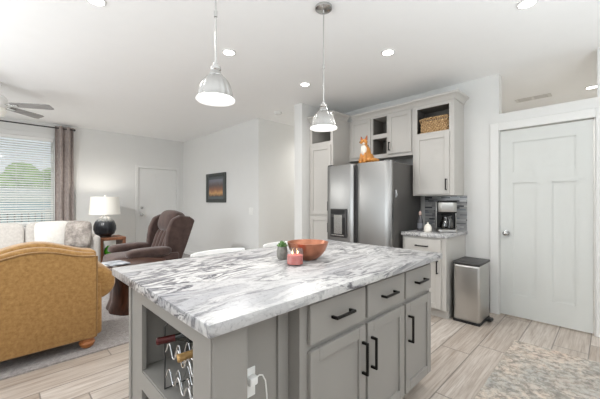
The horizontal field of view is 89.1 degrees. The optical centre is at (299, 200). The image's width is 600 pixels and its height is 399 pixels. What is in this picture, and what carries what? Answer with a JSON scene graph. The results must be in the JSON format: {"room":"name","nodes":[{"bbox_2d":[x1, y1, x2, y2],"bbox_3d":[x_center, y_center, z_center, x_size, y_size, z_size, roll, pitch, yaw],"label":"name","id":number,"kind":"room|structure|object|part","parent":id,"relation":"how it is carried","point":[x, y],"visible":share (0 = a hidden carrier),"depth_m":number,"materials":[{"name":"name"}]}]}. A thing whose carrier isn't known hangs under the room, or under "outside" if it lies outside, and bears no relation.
{"room":"kitchen","nodes":[
{"label":"kitchen","id":0,"kind":"room"},
{"bbox_2d":[0,117,182,247],"bbox_3d":[-5.030,-0.080,5.320,6.290,2.700,0.140,0,0,-45],"label":"wall","id":1,"kind":"structure","parent":0,"point":[105,162],"depth_m":6.34,"materials":[{"name":"paint"}]},
{"bbox_2d":[0,128,54,225],"bbox_3d":[-5.270,-0.395,5.050,2.050,1.670,0.128,0,0,-45],"label":"window","id":2,"kind":"structure","parent":1,"relation":"in","point":[5,131],"depth_m":5.64,"materials":[{"name":"paint"}]},
{"bbox_2d":[0,133,53,223],"bbox_3d":[-5.245,-0.370,5.025,1.850,1.554,0.060,0,0,-45],"label":"window blind","id":3,"kind":"object","parent":2,"relation":"attached to","point":[1,134],"visible":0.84,"depth_m":5.40,"materials":[{"name":"white paint"}]},
{"bbox_2d":[0,120,75,131],"bbox_3d":[-5.280,-1.345,4.890,2.730,0.044,0.122,0,0,-45],"label":"curtain rod","id":4,"kind":"object","parent":1,"relation":"attached to","point":[74,130],"visible":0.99,"depth_m":5.40,"materials":[{"name":"metal"}]},
{"bbox_2d":[55,126,73,220],"bbox_3d":[-4.404,-0.072,5.704,0.280,2.625,0.106,0,0,-45],"label":"curtain","id":5,"kind":"object","parent":4,"relation":"hanging from","point":[64,139],"visible":0.66,"depth_m":5.71,"materials":[{"name":"grey fabric"}]},
{"bbox_2d":[138,168,175,241],"bbox_3d":[-3.244,0.265,6.977,0.832,1.980,0.097,0,0,-45],"label":"door","id":6,"kind":"structure","parent":1,"relation":"in","point":[156,187],"depth_m":6.91,"materials":[{"name":"paint"}]},
{"bbox_2d":[135,165,178,241],"bbox_3d":[-3.239,0.240,6.971,0.960,2.060,0.018,0,0,-45],"label":"trim","id":7,"kind":"structure","parent":1,"relation":"attached to","point":[136,166],"depth_m":6.66,"materials":[{"name":"paint"}]},
{"bbox_2d":[0,253,189,380],"bbox_3d":[-3.541,1.264,3.720,6.170,0.012,4.230,0,0,-45],"label":"rug","id":8,"kind":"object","parent":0,"point":[114,332],"depth_m":2.57,"materials":[{"name":"grey carpet"}]},
{"bbox_2d":[0,221,100,261],"bbox_3d":[-4.745,0.805,4.660,2.750,0.906,0.860,0,0,-45],"label":"sofa","id":9,"kind":"object","parent":8,"relation":"on","point":[10,233],"visible":0.15,"depth_m":4.92,"materials":[{"name":"beige fabric"}]},
{"bbox_2d":[0,223,23,248],"bbox_3d":[-4.830,0.583,4.746,0.804,0.463,0.282,0,0,-45],"label":"cushion","id":10,"kind":"object","parent":9,"relation":"on","point":[10,233],"depth_m":4.84,"materials":[{"name":"beige fabric"}]},
{"bbox_2d":[25,221,69,241],"bbox_3d":[-4.252,0.583,5.314,0.804,0.463,0.282,0,0,-45],"label":"cushion","id":11,"kind":"object","parent":9,"relation":"on","point":[29,229],"depth_m":5.00,"materials":[{"name":"beige fabric"}]},
{"bbox_2d":[34,221,67,244],"bbox_3d":[-4.116,0.560,5.097,0.200,0.446,0.500,0,0,40],"label":"throw pillow","id":12,"kind":"object","parent":9,"relation":"on","point":[46,231],"visible":0.67,"depth_m":5.02,"materials":[{"name":"beige fabric"}]},
{"bbox_2d":[64,221,91,247],"bbox_3d":[-3.734,0.560,5.136,0.380,0.443,0.207,0,0,-24],"label":"throw pillow","id":13,"kind":"object","parent":9,"relation":"on","point":[77,233],"visible":0.94,"depth_m":5.08,"materials":[{"name":"white fabric"}]},
{"bbox_3d":[-3.815,0.888,5.561,0.160,0.580,0.840,0,0,-45],"label":"arm","id":14,"kind":"part","parent":9,"relation":"part of","materials":[{"name":"beige fabric"}]},
{"bbox_2d":[0,241,114,361],"bbox_3d":[-2.345,0.797,2.655,1.158,0.922,0.905,0,0,-45],"label":"armchair","id":15,"kind":"object","parent":8,"relation":"on","point":[51,294],"visible":1,"depth_m":2.40,"materials":[{"name":"yellow fabric"}]},
{"bbox_3d":[-2.151,0.747,2.457,0.850,0.822,0.260,0,0,-45],"label":"backrest","id":16,"kind":"part","parent":15,"relation":"part of","materials":[{"name":"fabric"}]},
{"bbox_3d":[-2.055,0.873,2.973,0.298,0.589,0.840,0,0,-45],"label":"arm","id":17,"kind":"part","parent":15,"relation":"part of","materials":[{"name":"yellow fabric"}]},
{"bbox_2d":[100,235,125,262],"bbox_3d":[-3.629,0.968,5.828,0.420,0.580,0.500,0,0,-45],"label":"end table","id":18,"kind":"object","parent":8,"relation":"on","point":[120,239],"visible":0.28,"depth_m":5.67,"materials":[{"name":"brown wood"}]},
{"bbox_3d":[-3.759,0.993,5.700,0.055,0.530,0.480,0,0,-45],"label":"panel","id":19,"kind":"part","parent":18,"relation":"part of","materials":[{"name":"brown wood"}]},
{"bbox_2d":[89,195,119,236],"bbox_3d":[-3.690,0.282,5.769,0.510,0.790,0.510,0,0,-45],"label":"table lamp","id":20,"kind":"object","parent":18,"relation":"on","point":[104,226],"visible":0.98,"depth_m":5.61,"materials":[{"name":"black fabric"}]},
{"bbox_3d":[-3.690,0.087,5.769,0.510,0.330,0.510,0,0,-45],"label":"lamp shade","id":21,"kind":"part","parent":20,"relation":"part of","materials":[{"name":"white fabric"}]},
{"bbox_2d":[104,246,109,254],"bbox_3d":[-3.539,0.917,5.637,0.140,0.180,0.140,0,0,-45],"label":"plant","id":22,"kind":"object","parent":18,"relation":"on","point":[106,248],"visible":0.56,"depth_m":5.58,"materials":[{"name":"plant"}]},
{"bbox_3d":[-3.499,0.993,5.956,0.055,0.530,0.480,0,0,-45],"label":"panel","id":23,"kind":"part","parent":18,"relation":"part of","materials":[{"name":"brown wood"}]},
{"bbox_2d":[106,258,165,315],"bbox_3d":[-1.967,0.996,3.626,0.723,0.525,0.663,0,0,-45],"label":"table","id":24,"kind":"object","parent":8,"relation":"on","point":[118,303],"visible":0.37,"depth_m":3.39,"materials":[{"name":"brown wood"}]},
{"bbox_2d":[102,210,193,261],"bbox_3d":[-2.290,0.680,4.614,0.920,1.075,1.108,0,0,41],"label":"recliner","id":25,"kind":"object","parent":8,"relation":"on","point":[168,233],"visible":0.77,"depth_m":4.59,"materials":[{"name":"brown fabric"}]},
{"bbox_2d":[103,251,127,261],"bbox_3d":[-2.418,0.858,4.469,0.570,0.220,0.720,0,0,41],"label":"seat cushion","id":26,"kind":"object","parent":25,"relation":"on","point":[113,255],"depth_m":4.24,"materials":[{"name":"brown fabric"}]},
{"bbox_2d":[151,229,165,246],"bbox_3d":[-2.155,0.687,4.766,0.454,0.487,0.243,0,0,41],"label":"cushion","id":27,"kind":"object","parent":25,"relation":"on","point":[159,239],"depth_m":4.76,"materials":[{"name":"brown fabric"}]},
{"bbox_3d":[-2.067,0.988,4.346,0.130,0.460,0.680,0,0,41],"label":"arm","id":28,"kind":"part","parent":25,"relation":"part of","materials":[{"name":"brown fabric"}]},
{"bbox_2d":[184,250,195,254],"bbox_3d":[-1.767,1.220,6.306,0.014,0.100,2.990,0,0,-45],"label":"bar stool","id":29,"kind":"object","parent":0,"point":[185,251],"visible":0.14,"depth_m":7.16,"materials":[{"name":"paint"}]},
{"bbox_2d":[183,118,263,252],"bbox_3d":[-1.726,-0.080,6.361,0.120,2.700,3.010,0,0,-45],"label":"wall","id":30,"kind":"structure","parent":0,"point":[237,151],"depth_m":5.91,"materials":[{"name":"paint"}]},
{"bbox_2d":[206,172,225,201],"bbox_3d":[-1.730,-0.270,6.259,0.028,0.599,0.791,0,0,-45],"label":"framed print","id":31,"kind":"object","parent":30,"relation":"attached to","point":[215,182],"visible":1,"depth_m":6.23},
{"bbox_2d":[264,119,293,243],"bbox_3d":[0.296,-0.080,6.323,2.710,2.700,0.120,0,0,-45],"label":"wall","id":32,"kind":"structure","parent":0,"point":[278,137],"depth_m":5.56,"materials":[{"name":"paint"}]},
{"bbox_2d":[0,0,599,141],"bbox_3d":[-0.613,-1.490,2.834,9.300,0.120,10.100,0,0,-45],"label":"ceiling","id":33,"kind":"structure","parent":0,"point":[131,67],"depth_m":3.00,"materials":[{"name":"paint"}]},
{"bbox_2d":[0,82,53,118],"bbox_3d":[-3.668,-1.222,3.613,1.132,0.415,1.164,0,0,-45],"label":"ceiling fan","id":34,"kind":"object","parent":33,"relation":"hanging from","point":[4,104],"visible":1,"depth_m":3.72,"materials":[{"name":"white paint"}]},
{"bbox_3d":[-3.654,-1.065,3.643,0.220,0.100,0.220,0,0,-45],"label":"lamp shade","id":35,"kind":"part","parent":34,"relation":"part of","materials":[{"name":"white glass"}]},
{"bbox_3d":[-3.654,-1.272,3.643,0.240,0.315,0.240,0,0,-45],"label":"motor","id":36,"kind":"part","parent":34,"relation":"part of","materials":[{"name":"white paint"}]},
{"bbox_3d":[-3.618,-1.160,4.027,0.122,0.037,0.430,0,0,5],"label":"blade","id":37,"kind":"part","parent":34,"relation":"part of","materials":[{"name":"grey wood"}]},
{"bbox_3d":[-3.278,-1.160,3.727,0.430,0.037,0.122,0,0,-13],"label":"blade","id":38,"kind":"part","parent":34,"relation":"part of","materials":[{"name":"grey wood"}]},
{"bbox_2d":[87,0,106,6],"bbox_3d":[-1.452,-1.425,2.170,0.132,0.008,0.132,0,0,-45],"label":"recessed light","id":39,"kind":"object","parent":33,"relation":"in","point":[101,3],"visible":1,"depth_m":2.19,"materials":[{"name":"paint"}]},
{"bbox_2d":[196,0,234,106],"bbox_3d":[-0.446,-0.978,1.616,0.202,0.904,0.202,0,0,-45],"label":"pendant lamp","id":40,"kind":"object","parent":33,"relation":"hanging from","point":[214,89],"visible":1,"depth_m":1.57,"materials":[{"name":"silver metal"}]},
{"bbox_3d":[-0.446,-0.604,1.616,0.194,0.126,0.194,0,0,-45],"label":"lamp shade","id":41,"kind":"part","parent":40,"relation":"part of","materials":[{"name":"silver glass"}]},
{"bbox_2d":[196,92,234,106],"bbox_3d":[-0.446,-0.534,1.616,0.202,0.016,0.202,0,0,-45],"label":"diffuser","id":42,"kind":"object","parent":40,"relation":"attached to","point":[220,99],"depth_m":1.58,"materials":[{"name":"white glass"}]},
{"bbox_3d":[-0.446,-1.050,1.616,0.018,0.700,0.018,0,0,-45],"label":"rod","id":43,"kind":"part","parent":40,"relation":"part of","materials":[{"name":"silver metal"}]},
{"bbox_2d":[222,49,235,55],"bbox_3d":[-0.682,-1.425,2.928,0.132,0.008,0.132,0,0,-45],"label":"recessed light","id":44,"kind":"object","parent":33,"relation":"in","point":[229,52],"visible":1,"depth_m":2.92,"materials":[{"name":"paint"}]},
{"bbox_2d":[300,82,309,86],"bbox_3d":[0.061,-1.425,3.728,0.132,0.008,0.132,0,0,-45],"label":"recessed light","id":45,"kind":"object","parent":33,"relation":"in","point":[304,84],"visible":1,"depth_m":3.73,"materials":[{"name":"paint"}]},
{"bbox_2d":[310,1,336,131],"bbox_3d":[0.174,-0.978,2.247,0.202,0.904,0.202,0,0,-45],"label":"pendant lamp","id":46,"kind":"object","parent":33,"relation":"hanging from","point":[323,120],"visible":1,"depth_m":2.21,"materials":[{"name":"silver metal"}]},
{"bbox_3d":[0.174,-0.604,2.247,0.194,0.126,0.194,0,0,-45],"label":"lamp shade","id":47,"kind":"part","parent":46,"relation":"part of","materials":[{"name":"silver glass"}]},
{"bbox_3d":[0.174,-1.050,2.247,0.018,0.700,0.018,0,0,-45],"label":"rod","id":48,"kind":"part","parent":46,"relation":"part of","materials":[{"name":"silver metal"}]},
{"bbox_2d":[310,124,336,131],"bbox_3d":[0.174,-0.534,2.247,0.202,0.016,0.202,0,0,-45],"label":"diffuser","id":49,"kind":"object","parent":46,"relation":"attached to","point":[314,127],"depth_m":2.21,"materials":[{"name":"white glass"}]},
{"bbox_2d":[381,49,394,55],"bbox_3d":[0.844,-1.425,2.928,0.132,0.008,0.132,0,0,-45],"label":"recessed light","id":50,"kind":"object","parent":33,"relation":"in","point":[387,52],"visible":1,"depth_m":2.92,"materials":[{"name":"paint"}]},
{"bbox_2d":[516,0,537,9],"bbox_3d":[1.640,-1.425,2.203,0.132,0.008,0.132,0,0,-45],"label":"recessed light","id":51,"kind":"object","parent":33,"relation":"in","point":[524,4],"visible":1,"depth_m":2.21,"materials":[{"name":"paint"}]},
{"bbox_2d":[515,93,551,102],"bbox_3d":[3.231,-1.424,4.230,0.160,0.012,0.400,0,0,-45],"label":"ceiling vent","id":52,"kind":"object","parent":33,"relation":"in","point":[548,94],"visible":1,"depth_m":4.21,"materials":[{"name":"white metal"}]},
{"bbox_2d":[585,85,596,88],"bbox_3d":[3.659,-1.425,3.824,0.132,0.008,0.132,0,0,-45],"label":"recessed light","id":53,"kind":"object","parent":33,"relation":"in","point":[592,86],"visible":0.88,"depth_m":3.83,"materials":[{"name":"paint"}]},
{"bbox_2d":[0,312,599,398],"bbox_3d":[-0.613,1.330,2.834,9.300,0.120,10.100,0,0,-45],"label":"floor","id":54,"kind":"structure","parent":0,"point":[464,356],"depth_m":2.37,"materials":[{"name":"brown wood"}]},
{"bbox_2d":[129,287,287,398],"bbox_3d":[-0.426,0.834,1.371,0.396,0.873,0.848,0,0,-45],"label":"base cabinet","id":55,"kind":"object","parent":54,"relation":"on","point":[220,364],"visible":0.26,"depth_m":1.23,"materials":[{"name":"paint"}]},
{"bbox_3d":[-0.579,0.834,1.275,0.038,0.873,0.770,0,0,-45],"label":"frame","id":56,"kind":"part","parent":55,"relation":"part of","materials":[{"name":"paint"}]},
{"bbox_3d":[-0.424,0.799,1.368,0.366,0.022,0.575,0,0,-45],"label":"shelf","id":57,"kind":"part","parent":55,"relation":"part of","materials":[{"name":"paint"}]},
{"bbox_2d":[164,323,192,398],"bbox_3d":[-0.403,0.647,1.218,0.162,0.275,0.309,0,0,-45],"label":"wine rack","id":58,"kind":"object","parent":55,"relation":"on","point":[169,344],"visible":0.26,"depth_m":1.25,"materials":[{"name":"metal"}]},
{"bbox_2d":[156,332,192,344],"bbox_3d":[-0.456,0.550,1.282,0.276,0.090,0.074,0,0,-10],"label":"wine bottle","id":59,"kind":"object","parent":58,"relation":"in","point":[179,336],"visible":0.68,"depth_m":1.25,"materials":[{"name":"glass"}]},
{"bbox_2d":[177,349,192,362],"bbox_3d":[-0.336,0.561,1.198,0.276,0.089,0.074,0,0,-25],"label":"wine bottle","id":60,"kind":"object","parent":58,"relation":"in","point":[183,356],"visible":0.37,"depth_m":1.14,"materials":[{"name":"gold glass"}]},
{"bbox_3d":[-0.249,0.834,1.004,0.133,0.873,0.078,0,0,-45],"label":"corner post","id":61,"kind":"part","parent":55,"relation":"part of","materials":[{"name":"paint"}]},
{"bbox_2d":[247,366,254,397],"bbox_3d":[-0.196,0.680,1.136,0.070,0.110,0.006,0,0,-45],"label":"power outlet","id":62,"kind":"object","parent":55,"relation":"attached to","point":[250,390],"visible":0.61,"depth_m":1.14,"materials":[{"name":"white plastic"}]},
{"bbox_2d":[247,374,267,398],"bbox_3d":[-0.138,0.957,1.128,0.090,0.619,0.086,0,0,-45],"label":"charger","id":63,"kind":"object","parent":55,"relation":"attached to","point":[252,379],"visible":0.94,"depth_m":1.13,"materials":[{"name":"white plastic"}]},
{"bbox_3d":[-0.154,0.834,1.190,0.263,0.873,0.037,0,0,-45],"label":"panel","id":64,"kind":"part","parent":55,"relation":"part of","materials":[{"name":"paint"}]},
{"bbox_2d":[190,248,244,256],"bbox_3d":[-0.533,0.818,2.168,0.441,0.906,0.342,0,0,-45],"label":"bar stool","id":65,"kind":"object","parent":54,"relation":"on","point":[216,251],"visible":0.11,"depth_m":2.29,"materials":[{"name":"white paint"}]},
{"bbox_2d":[263,241,287,246],"bbox_3d":[-0.091,0.818,2.602,0.441,0.906,0.342,0,0,-45],"label":"bar stool","id":66,"kind":"object","parent":54,"relation":"on","point":[273,243],"visible":0.06,"depth_m":2.65,"materials":[{"name":"white paint"}]},
{"bbox_2d":[307,110,357,239],"bbox_3d":[0.548,0.018,4.598,0.749,2.505,0.507,0,0,-45],"label":"tall cabinet","id":67,"kind":"object","parent":54,"relation":"on","point":[332,147],"visible":0.34,"depth_m":4.41,"materials":[{"name":"paint"}]},
{"bbox_3d":[0.295,0.688,4.391,0.020,0.925,0.387,0,0,-45],"label":"door","id":68,"kind":"part","parent":67,"relation":"part of","materials":[{"name":"paint"}]},
{"bbox_3d":[0.295,-0.297,4.391,0.020,0.985,0.387,0,0,-45],"label":"door","id":69,"kind":"part","parent":67,"relation":"part of","materials":[{"name":"paint"}]},
{"bbox_3d":[0.416,-1.198,4.468,0.380,0.075,0.507,0,0,-45],"label":"crown","id":70,"kind":"part","parent":67,"relation":"part of","materials":[{"name":"paint"}]},
{"bbox_2d":[288,263,430,398],"bbox_3d":[0.170,0.834,1.943,1.252,0.873,0.893,0,0,-45],"label":"base cabinet","id":71,"kind":"object","parent":54,"relation":"on","point":[372,340],"visible":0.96,"depth_m":1.51,"materials":[{"name":"paint"}]},
{"bbox_2d":[112,239,441,338],"bbox_3d":[-0.016,0.376,1.856,1.730,0.040,1.062,0,0,-45],"label":"countertop","id":72,"kind":"structure","parent":71,"relation":"on","point":[215,295],"depth_m":1.38,"materials":[{"name":"white stone"}]},
{"bbox_2d":[277,241,287,259],"bbox_3d":[-0.107,0.299,1.865,0.068,0.113,0.069,0,0,-45],"label":"succulent planter","id":73,"kind":"object","parent":72,"relation":"on","point":[282,252],"visible":1,"depth_m":1.84,"materials":[{"name":"grey ceramic"}]},
{"bbox_3d":[-0.107,0.317,1.865,0.068,0.078,0.069,0,0,-45],"label":"pot","id":74,"kind":"part","parent":73,"relation":"part of","materials":[{"name":"grey ceramic"}]},
{"bbox_2d":[287,250,302,264],"bbox_3d":[-0.028,0.312,1.709,0.096,0.088,0.096,0,0,-45],"label":"candle","id":75,"kind":"object","parent":72,"relation":"on","point":[293,258],"visible":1,"depth_m":1.67,"materials":[{"name":"pink wax"}]},
{"bbox_2d":[287,239,327,260],"bbox_3d":[0.047,0.303,1.870,0.254,0.106,0.254,0,0,-45],"label":"copper bowl","id":76,"kind":"object","parent":72,"relation":"on","point":[311,249],"visible":0.8,"depth_m":1.79,"materials":[{"name":"orange metal"}]},
{"bbox_3d":[0.179,0.508,1.390,0.399,0.167,0.020,0,0,-45],"label":"drawer","id":77,"kind":"part","parent":71,"relation":"part of","materials":[{"name":"paint"}]},
{"bbox_3d":[0.179,0.888,1.390,0.399,0.540,0.020,0,0,-45],"label":"door","id":78,"kind":"part","parent":71,"relation":"part of","materials":[{"name":"paint"}]},
{"bbox_3d":[0.199,0.507,1.370,0.140,0.012,0.036,0,0,-45],"label":"handle","id":79,"kind":"part","parent":71,"relation":"part of","materials":[{"name":"black metal"}]},
{"bbox_3d":[0.320,0.770,1.489,0.012,0.160,0.036,0,0,-45],"label":"handle","id":80,"kind":"part","parent":71,"relation":"part of","materials":[{"name":"black metal"}]},
{"bbox_3d":[0.377,0.770,1.545,0.012,0.160,0.036,0,0,-45],"label":"handle","id":81,"kind":"part","parent":71,"relation":"part of","materials":[{"name":"black metal"}]},
{"bbox_3d":[0.475,0.508,1.681,0.390,0.167,0.020,0,0,-45],"label":"drawer","id":82,"kind":"part","parent":71,"relation":"part of","materials":[{"name":"paint"}]},
{"bbox_3d":[0.475,0.888,1.681,0.390,0.540,0.020,0,0,-45],"label":"door","id":83,"kind":"part","parent":71,"relation":"part of","materials":[{"name":"paint"}]},
{"bbox_3d":[0.494,0.507,1.661,0.140,0.012,0.036,0,0,-45],"label":"handle","id":84,"kind":"part","parent":71,"relation":"part of","materials":[{"name":"black metal"}]},
{"bbox_3d":[0.669,0.770,1.832,0.012,0.160,0.036,0,0,-45],"label":"handle","id":85,"kind":"part","parent":71,"relation":"part of","materials":[{"name":"black metal"}]},
{"bbox_3d":[0.756,0.508,1.958,0.360,0.167,0.020,0,0,-45],"label":"drawer","id":86,"kind":"part","parent":71,"relation":"part of","materials":[{"name":"paint"}]},
{"bbox_3d":[0.756,0.888,1.958,0.360,0.540,0.020,0,0,-45],"label":"door","id":87,"kind":"part","parent":71,"relation":"part of","materials":[{"name":"paint"}]},
{"bbox_3d":[0.776,0.507,1.938,0.140,0.012,0.036,0,0,-45],"label":"handle","id":88,"kind":"part","parent":71,"relation":"part of","materials":[{"name":"black metal"}]},
{"bbox_2d":[327,159,419,247],"bbox_3d":[0.959,0.396,4.043,0.822,1.749,0.950,0,0,-45],"label":"refrigerator","id":89,"kind":"object","parent":54,"relation":"on","point":[363,207],"visible":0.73,"depth_m":3.70,"materials":[{"name":"silver metal"}]},
{"bbox_3d":[0.492,0.142,3.953,0.004,0.055,0.232,0,0,-45],"label":"control panel","id":90,"kind":"part","parent":89,"relation":"part of","materials":[{"name":"black plastic"}]},
{"bbox_3d":[0.535,0.357,3.976,0.060,1.645,0.451,0,0,-45],"label":"door","id":91,"kind":"part","parent":89,"relation":"part of","materials":[{"name":"silver metal"}]},
{"bbox_3d":[0.688,0.312,3.816,0.048,1.515,0.016,0,0,-45],"label":"handle","id":92,"kind":"part","parent":89,"relation":"part of","materials":[{"name":"plastic"}]},
{"bbox_3d":[0.710,0.312,3.793,0.048,1.515,0.016,0,0,-45],"label":"handle","id":93,"kind":"part","parent":89,"relation":"part of","materials":[{"name":"plastic"}]},
{"bbox_2d":[358,136,378,162],"bbox_3d":[0.861,-0.634,3.827,0.260,0.350,0.230,0,0,8],"label":"figurine","id":94,"kind":"object","parent":89,"relation":"on","point":[365,155],"visible":0.85,"depth_m":3.77,"materials":[{"name":"orange ceramic"}]},
{"bbox_3d":[0.877,0.357,3.629,0.060,1.645,0.475,0,0,-45],"label":"door","id":95,"kind":"part","parent":89,"relation":"part of","materials":[{"name":"silver metal"}]},
{"bbox_2d":[403,235,464,318],"bbox_3d":[1.572,0.834,3.591,0.670,0.873,0.485,0,0,-45],"label":"base cabinet","id":96,"kind":"object","parent":54,"relation":"on","point":[442,270],"visible":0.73,"depth_m":3.31,"materials":[{"name":"paint"}]},
{"bbox_3d":[1.360,0.500,3.395,0.020,0.160,0.407,0,0,-45],"label":"drawer","id":97,"kind":"part","parent":96,"relation":"part of","materials":[{"name":"paint"}]},
{"bbox_2d":[401,228,467,238],"bbox_3d":[1.591,0.376,3.601,0.659,0.040,0.513,0,0,-45],"label":"countertop","id":98,"kind":"structure","parent":96,"relation":"on","point":[433,234],"depth_m":3.41,"materials":[{"name":"white stone"}]},
{"bbox_2d":[417,211,422,230],"bbox_3d":[1.444,0.238,3.665,0.070,0.236,0.070,0,0,-45],"label":"bottle","id":99,"kind":"object","parent":98,"relation":"on","point":[420,220],"visible":1,"depth_m":3.64,"materials":[{"name":"glass"}]},
{"bbox_2d":[424,222,431,231],"bbox_3d":[1.475,0.299,3.520,0.086,0.113,0.086,0,0,-45],"label":"jar","id":100,"kind":"object","parent":98,"relation":"on","point":[427,228],"visible":0.97,"depth_m":3.49,"materials":[{"name":"white ceramic"}]},
{"bbox_2d":[435,200,457,232],"bbox_3d":[1.699,0.175,3.539,0.218,0.362,0.272,0,0,17],"label":"coffee maker","id":101,"kind":"object","parent":98,"relation":"on","point":[445,210],"visible":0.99,"depth_m":3.47,"materials":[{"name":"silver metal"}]},
{"bbox_3d":[1.624,0.168,3.645,0.010,0.315,0.102,0,0,17],"label":"trim","id":102,"kind":"part","parent":101,"relation":"part of","materials":[{"name":"silver metal"}]},
{"bbox_3d":[1.726,0.206,3.626,0.200,0.240,0.077,0,0,17],"label":"water tank","id":103,"kind":"part","parent":101,"relation":"part of","materials":[{"name":"black plastic"}]},
{"bbox_3d":[1.706,0.002,3.562,0.200,0.017,0.203,0,0,17],"label":"lid","id":104,"kind":"part","parent":101,"relation":"part of","materials":[{"name":"black plastic"}]},
{"bbox_3d":[1.360,0.881,3.395,0.020,0.553,0.407,0,0,-45],"label":"door","id":105,"kind":"part","parent":96,"relation":"part of","materials":[{"name":"paint"}]},
{"bbox_2d":[453,256,493,326],"bbox_3d":[1.865,0.952,3.266,0.370,0.637,0.316,0,0,-45],"label":"trash can","id":106,"kind":"object","parent":54,"relation":"on","point":[471,274],"visible":1,"depth_m":3.16,"materials":[{"name":"silver metal"}]},
{"bbox_3d":[1.848,0.648,3.284,0.370,0.031,0.266,0,0,-45],"label":"lid","id":107,"kind":"part","parent":106,"relation":"part of","materials":[{"name":"plastic"}]},
{"bbox_2d":[474,340,599,398],"bbox_3d":[2.017,1.266,1.009,2.390,0.009,2.610,0,0,-45],"label":"area rug","id":108,"kind":"object","parent":54,"relation":"on","point":[526,370],"visible":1,"depth_m":2.19,"materials":[{"name":"beige carpet"}]},
{"bbox_2d":[294,103,318,239],"bbox_3d":[0.993,-0.080,5.508,2.860,2.700,0.160,0,0,-45],"label":"wall pier","id":109,"kind":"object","parent":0,"point":[302,111],"visible":0.21,"depth_m":4.51,"materials":[{"name":"paint"}]},
{"bbox_2d":[343,48,599,309],"bbox_3d":[2.659,-0.080,3.072,0.120,2.700,5.650,0,0,-45],"label":"wall","id":110,"kind":"structure","parent":0,"point":[483,108],"depth_m":3.54,"materials":[{"name":"paint"}]},
{"bbox_2d":[349,101,412,162],"bbox_3d":[1.162,-0.907,4.244,0.369,0.655,0.977,0,0,-45],"label":"upper cabinet","id":111,"kind":"object","parent":110,"relation":"attached to","point":[388,131],"visible":0.75,"depth_m":4.13,"materials":[{"name":"paint"}]},
{"bbox_3d":[0.866,-0.882,4.353,0.020,0.520,0.325,0,0,-45],"label":"door","id":112,"kind":"part","parent":111,"relation":"part of","materials":[{"name":"paint"}]},
{"bbox_3d":[1.073,-1.198,4.114,0.060,0.075,0.918,0,0,-45],"label":"crown","id":113,"kind":"part","parent":111,"relation":"part of","materials":[{"name":"paint"}]},
{"bbox_3d":[1.281,-0.882,3.931,0.020,0.520,0.320,0,0,-45],"label":"door","id":114,"kind":"part","parent":111,"relation":"part of","materials":[{"name":"paint"}]},
{"bbox_2d":[411,89,468,195],"bbox_3d":[1.691,-0.650,3.692,0.389,1.170,0.543,0,0,-45],"label":"upper cabinet","id":115,"kind":"object","parent":110,"relation":"attached to","point":[438,156],"visible":0.99,"depth_m":3.60,"materials":[{"name":"paint"}]},
{"bbox_3d":[1.562,-0.437,3.617,0.020,0.710,0.400,0,0,-45],"label":"door","id":116,"kind":"part","parent":115,"relation":"part of","materials":[{"name":"paint"}]},
{"bbox_2d":[419,114,448,133],"bbox_3d":[1.675,-0.912,3.716,0.244,0.194,0.359,0,0,-45],"label":"basket","id":117,"kind":"object","parent":115,"relation":"in","point":[440,124],"visible":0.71,"depth_m":3.63,"materials":[{"name":"wicker"}]},
{"bbox_3d":[1.691,-1.198,3.692,0.389,0.075,0.543,0,0,-45],"label":"crown","id":118,"kind":"part","parent":115,"relation":"part of","materials":[{"name":"paint"}]},
{"bbox_2d":[425,196,466,230],"bbox_3d":[1.821,0.146,3.829,0.012,0.420,0.505,0,0,-45],"label":"backsplash","id":119,"kind":"structure","parent":110,"relation":"attached to","point":[461,215],"depth_m":3.75,"materials":[{"name":"tile"}]},
{"bbox_2d":[490,107,599,337],"bbox_3d":[2.542,0.199,3.179,0.138,2.142,0.951,0,0,-45],"label":"trim","id":120,"kind":"structure","parent":110,"relation":"attached to","point":[495,129],"depth_m":3.29,"materials":[{"name":"paint"}]},
{"bbox_2d":[500,119,593,333],"bbox_3d":[2.494,0.240,3.135,0.121,2.031,0.755,0,0,-45],"label":"door","id":121,"kind":"structure","parent":110,"relation":"in","point":[547,172],"depth_m":3.12,"materials":[{"name":"paint"}]},
{"bbox_3d":[2.258,0.355,3.350,0.086,0.059,0.059,0,0,-45],"label":"knob","id":122,"kind":"part","parent":121,"relation":"part of","materials":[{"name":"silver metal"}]},
{"label":"outside","id":123,"kind":"structure","parent":0,"visible":0},
{"bbox_3d":[-27.268,1.880,20.589,70.000,0.020,52.400,0,0,-45],"label":"ground","id":124,"kind":"structure","parent":123,"visible":0},
{"bbox_2d":[0,188,50,222],"bbox_3d":[-9.236,0.760,7.607,7.500,2.220,1.400,0,0,-45],"label":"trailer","id":125,"kind":"object","parent":124,"relation":"on","point":[20,188],"visible":0.02,"depth_m":8.36,"materials":[{"name":"white"}]},
{"bbox_2d":[0,162,50,188],"bbox_3d":[-11.704,0.336,8.206,13.642,3.305,2.019,0,0,-45],"label":"tree","id":126,"kind":"object","parent":124,"relation":"on","point":[24,162],"visible":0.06,"depth_m":9.95,"materials":[{"name":"green plant"}]},
{"bbox_2d":[0,209,50,222],"bbox_3d":[-6.601,1.020,5.570,4.800,1.700,0.080,0,0,-45],"label":"porch railing","id":127,"kind":"object","parent":124,"relation":"on","point":[45,209],"visible":0.12,"depth_m":6.44,"materials":[{"name":"white wood"}]},
{"bbox_3d":[-2.163,0.727,3.511,0.280,0.010,0.210,0,0,17],"label":"magazine","id":128,"kind":"object","parent":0,"visible":0},
{"bbox_2d":[102,260,129,265],"bbox_3d":[-2.128,0.716,3.518,0.280,0.010,0.210,0,0,37],"label":"magazine","id":129,"kind":"object","parent":128,"relation":"on","point":[116,262],"visible":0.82,"depth_m":3.48,"materials":[{"name":"white paper"}]}
]}

